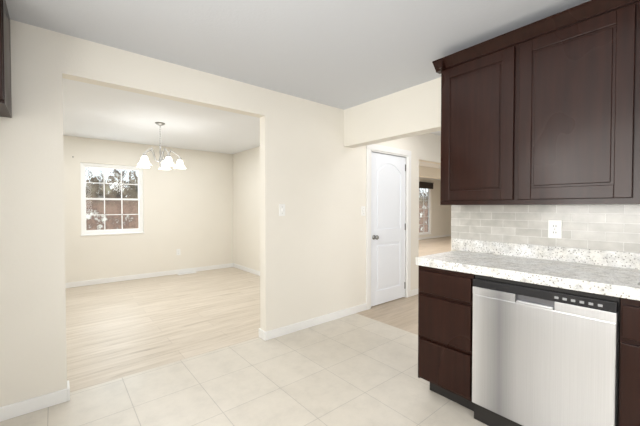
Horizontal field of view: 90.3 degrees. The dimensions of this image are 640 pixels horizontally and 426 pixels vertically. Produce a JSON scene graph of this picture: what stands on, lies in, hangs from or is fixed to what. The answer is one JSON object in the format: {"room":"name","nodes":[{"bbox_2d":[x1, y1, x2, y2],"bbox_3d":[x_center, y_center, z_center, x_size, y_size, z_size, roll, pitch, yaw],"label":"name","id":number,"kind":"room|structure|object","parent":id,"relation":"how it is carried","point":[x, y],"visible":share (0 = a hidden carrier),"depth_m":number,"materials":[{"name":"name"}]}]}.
{"room":"kitchen","nodes":[
{"label":"kitchen","id":0,"kind":"room"},
{"bbox_2d":[63,135,232,282],"bbox_3d":[-3.318,-0.025,5.460,4.030,2.350,0.100,-1,1,-40],"label":"wall","id":1,"kind":"structure","parent":0,"point":[188,211],"depth_m":5.74,"materials":[{"name":"beige paint"}]},
{"bbox_2d":[80,162,144,235],"bbox_3d":[-3.460,-0.224,5.334,0.898,1.168,0.117,-1,1,-40],"label":"dining window","id":2,"kind":"structure","parent":1,"relation":"in","point":[84,231],"depth_m":5.30,"materials":[{"name":"white plastic"}]},
{"bbox_2d":[0,19,440,406],"bbox_3d":[3.125,-0.036,6.052,14.900,2.350,0.100,-1,1,-40],"label":"wall","id":3,"kind":"structure","parent":0,"point":[313,239],"depth_m":2.43,"materials":[{"name":"beige paint"}]},
{"bbox_2d":[0,0,11,117],"bbox_3d":[-2.041,-0.838,1.448,0.887,0.573,0.359,-1,1,-40],"label":"upper cabinet","id":4,"kind":"object","parent":3,"relation":"attached to","point":[5,81],"visible":1,"depth_m":1.67,"materials":[{"name":"brown wood"}]},
{"bbox_2d":[279,204,284,215],"bbox_3d":[-0.363,-0.028,3.080,0.070,0.114,0.016,-1,1,-40],"label":"light switch","id":5,"kind":"object","parent":3,"relation":"attached to","point":[281,209],"visible":1,"depth_m":3.08,"materials":[{"name":"white plastic"}]},
{"bbox_2d":[361,206,365,215],"bbox_3d":[0.524,-0.024,3.818,0.070,0.114,0.016,-1,1,-40],"label":"light switch","id":6,"kind":"object","parent":3,"relation":"attached to","point":[363,209],"visible":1,"depth_m":3.81,"materials":[{"name":"white plastic"}]},
{"bbox_2d":[371,152,405,306],"bbox_3d":[0.910,0.203,4.146,0.720,1.919,0.103,-1,1,-40],"label":"door","id":7,"kind":"structure","parent":3,"relation":"in","point":[388,226],"depth_m":4.15,"materials":[{"name":"white paint"}]},
{"bbox_2d":[366,144,410,309],"bbox_3d":[0.879,0.160,4.180,0.908,2.027,0.117,-1,1,-40],"label":"door frame","id":8,"kind":"structure","parent":3,"relation":"attached to","point":[387,150],"depth_m":4.09,"materials":[{"name":"white wood"}]},
{"bbox_2d":[0,313,487,425],"bbox_3d":[0.317,1.285,0.839,3.890,0.100,4.570,-1,1,-40],"label":"floor","id":9,"kind":"structure","parent":0,"point":[355,369],"depth_m":2.17,"materials":[{"name":"beige tile"}]},
{"bbox_2d":[418,265,474,410],"bbox_3d":[0.986,0.779,2.183,0.569,0.862,0.367,-1,1,-40],"label":"base cabinet","id":10,"kind":"object","parent":9,"relation":"on","point":[445,315],"depth_m":1.99,"materials":[{"name":"brown wood"}]},
{"bbox_2d":[416,238,639,300],"bbox_3d":[1.627,0.291,1.395,0.580,0.140,2.480,-1,1,-40],"label":"countertop","id":11,"kind":"structure","parent":10,"relation":"on","point":[610,273],"depth_m":1.81,"materials":[{"name":"white stone"}]},
{"bbox_2d":[472,274,620,425],"bbox_3d":[1.301,0.788,1.796,0.579,0.859,0.623,-1,1,-40],"label":"dishwasher","id":12,"kind":"object","parent":9,"relation":"on","point":[542,355],"visible":0.96,"depth_m":1.58,"materials":[{"name":"silver metal"}]},
{"bbox_2d":[233,146,259,270],"bbox_3d":[-0.637,-0.022,5.308,0.100,2.350,3.560,-1,1,-40],"label":"wall","id":13,"kind":"structure","parent":0,"point":[246,208],"depth_m":6.16,"materials":[{"name":"beige paint"}]},
{"bbox_2d":[66,236,450,392],"bbox_3d":[3.170,1.190,6.021,14.900,0.100,8.900,-1,1,-40],"label":"floor","id":14,"kind":"structure","parent":0,"point":[117,330],"depth_m":3.58,"materials":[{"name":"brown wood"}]},
{"bbox_2d":[177,271,196,274],"bbox_3d":[-2.506,1.132,5.991,0.330,0.016,0.117,-1,1,-40],"label":"floor vent","id":15,"kind":"object","parent":14,"relation":"in","point":[186,273],"visible":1,"depth_m":5.95,"materials":[{"name":"white"}]},
{"bbox_2d":[5,0,589,179],"bbox_3d":[3.170,-1.260,5.976,14.900,0.100,8.900,-1,1,-40],"label":"ceiling","id":16,"kind":"structure","parent":0,"point":[343,54],"depth_m":2.15,"materials":[{"name":"white paint"}]},
{"bbox_2d":[137,122,185,169],"bbox_3d":[-2.076,-0.874,4.172,0.600,0.605,0.603,-1,1,-40],"label":"chandelier","id":17,"kind":"object","parent":16,"relation":"hanging from","point":[166,163],"visible":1,"depth_m":4.14,"materials":[{"name":"white glass"}]},
{"bbox_2d":[344,77,454,250],"bbox_3d":[1.718,0.040,1.915,0.230,2.350,4.470,-1,1,-40],"label":"wall","id":18,"kind":"structure","parent":0,"point":[411,111],"depth_m":3.06,"materials":[{"name":"beige paint"}]},
{"bbox_2d":[436,36,499,204],"bbox_3d":[1.156,-0.565,2.151,0.319,1.020,0.571,-1,1,-40],"label":"upper cabinet","id":19,"kind":"object","parent":18,"relation":"attached to","point":[470,77],"depth_m":2.10,"materials":[{"name":"brown wood"}]},
{"bbox_2d":[451,204,639,252],"bbox_3d":[1.843,0.087,1.579,0.009,0.262,2.492,-1,1,-40],"label":"tile backsplash","id":20,"kind":"structure","parent":18,"relation":"attached to","point":[615,227],"depth_m":2.01,"materials":[{"name":"beige tile"}]},
{"bbox_2d":[548,220,561,238],"bbox_3d":[1.479,0.101,2.005,0.008,0.116,0.072,-1,1,-40],"label":"outlet","id":21,"kind":"object","parent":20,"relation":"attached to","point":[554,228],"visible":1,"depth_m":2.00,"materials":[{"name":"white plastic"}]},
{"bbox_2d":[496,0,635,204],"bbox_3d":[1.426,-0.559,1.826,0.319,1.020,0.595,-1,1,-40],"label":"upper cabinet","id":22,"kind":"object","parent":18,"relation":"attached to","point":[545,111],"depth_m":1.70,"materials":[{"name":"brown wood"}]},
{"bbox_2d":[632,0,639,203],"bbox_3d":[1.803,-0.550,1.372,0.319,1.020,0.585,-1,1,-40],"label":"upper cabinet","id":23,"kind":"object","parent":18,"relation":"attached to","point":[635,47],"depth_m":1.51,"materials":[{"name":"brown wood"}]},
{"bbox_2d":[419,166,440,178],"bbox_3d":[3.633,-1.138,9.405,9.610,0.270,0.180,-1,1,-40],"label":"wall","id":24,"kind":"structure","parent":0,"point":[425,172],"depth_m":8.81,"materials":[{"name":"beige paint"}]},
{"bbox_2d":[419,178,450,237],"bbox_3d":[2.317,-0.127,11.008,9.810,2.350,0.100,-1,1,-40],"label":"wall","id":25,"kind":"structure","parent":0,"point":[440,219],"depth_m":13.01,"materials":[{"name":"beige paint"}]},
{"bbox_2d":[419,188,430,234],"bbox_3d":[4.081,-0.154,12.469,0.859,1.992,0.117,-1,1,-40],"label":"window","id":26,"kind":"structure","parent":25,"relation":"in","point":[428,224],"depth_m":12.69,"materials":[{"name":"white plastic"}]},
{"bbox_2d":[419,181,432,188],"bbox_3d":[4.134,-1.075,12.388,1.039,0.252,0.048,-1,1,-40],"label":"window valance","id":27,"kind":"object","parent":26,"relation":"attached to","point":[426,185],"visible":0.92,"depth_m":12.36,"materials":[{"name":"grey fabric"}]},
{"label":"outside","id":28,"kind":"structure","parent":0,"visible":0},
{"bbox_2d":[85,167,138,229],"bbox_3d":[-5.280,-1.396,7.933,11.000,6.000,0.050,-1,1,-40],"label":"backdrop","id":29,"kind":"structure","parent":28,"point":[111,207],"depth_m":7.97,"materials":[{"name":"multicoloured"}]},
{"bbox_2d":[419,188,427,232],"bbox_3d":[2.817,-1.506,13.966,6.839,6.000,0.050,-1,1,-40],"label":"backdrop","id":30,"kind":"structure","parent":28,"point":[422,219],"depth_m":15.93,"materials":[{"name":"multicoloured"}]},
{"bbox_3d":[3.384,-0.030,5.741,14.900,2.350,8.230,-1,1,-40],"label":"wall","id":31,"kind":"structure","parent":0,"visible":0},
{"bbox_2d":[0,385,69,421],"bbox_3d":[-2.044,1.178,1.708,1.107,0.082,0.014,-1,1,-40],"label":"baseboard","id":32,"kind":"structure","parent":31,"relation":"attached to","point":[10,411],"depth_m":1.95,"materials":[{"name":"white"}]},
{"bbox_2d":[65,263,232,287],"bbox_3d":[-3.319,1.110,5.404,3.930,0.082,0.018,-1,1,-40],"label":"baseboard","id":33,"kind":"structure","parent":31,"relation":"attached to","point":[156,274],"depth_m":5.56,"materials":[{"name":"white"}]},
{"bbox_2d":[233,263,259,275],"bbox_3d":[-0.674,1.112,5.284,0.014,0.082,3.540,-1,1,-40],"label":"baseboard","id":34,"kind":"structure","parent":31,"relation":"attached to","point":[247,269],"depth_m":6.15,"materials":[{"name":"white wood"}]},
{"bbox_2d":[259,328,262,338],"bbox_3d":[-0.069,1.145,3.479,1.330,0.082,0.048,-1,1,-40],"label":"baseboard","id":35,"kind":"structure","parent":31,"relation":"attached to","point":[260,330],"depth_m":3.04,"materials":[{"name":"white"}]},
{"bbox_2d":[263,303,365,340],"bbox_3d":[0.021,1.146,3.423,1.398,0.082,0.014,-1,1,-40],"label":"baseboard","id":36,"kind":"structure","parent":31,"relation":"attached to","point":[278,332],"depth_m":3.32,"materials":[{"name":"white"}]},
{"bbox_2d":[411,289,417,293],"bbox_3d":[0.053,1.095,6.243,0.018,0.082,4.314,-1,1,-40],"label":"baseboard","id":37,"kind":"structure","parent":31,"relation":"attached to","point":[415,291],"depth_m":4.52,"materials":[{"name":"white"}]},
{"bbox_2d":[419,234,450,239],"bbox_3d":[2.353,1.008,10.985,9.610,0.082,0.014,-1,1,-40],"label":"baseboard","id":38,"kind":"structure","parent":31,"relation":"attached to","point":[430,237],"depth_m":12.86,"materials":[{"name":"white wood"}]}
]}

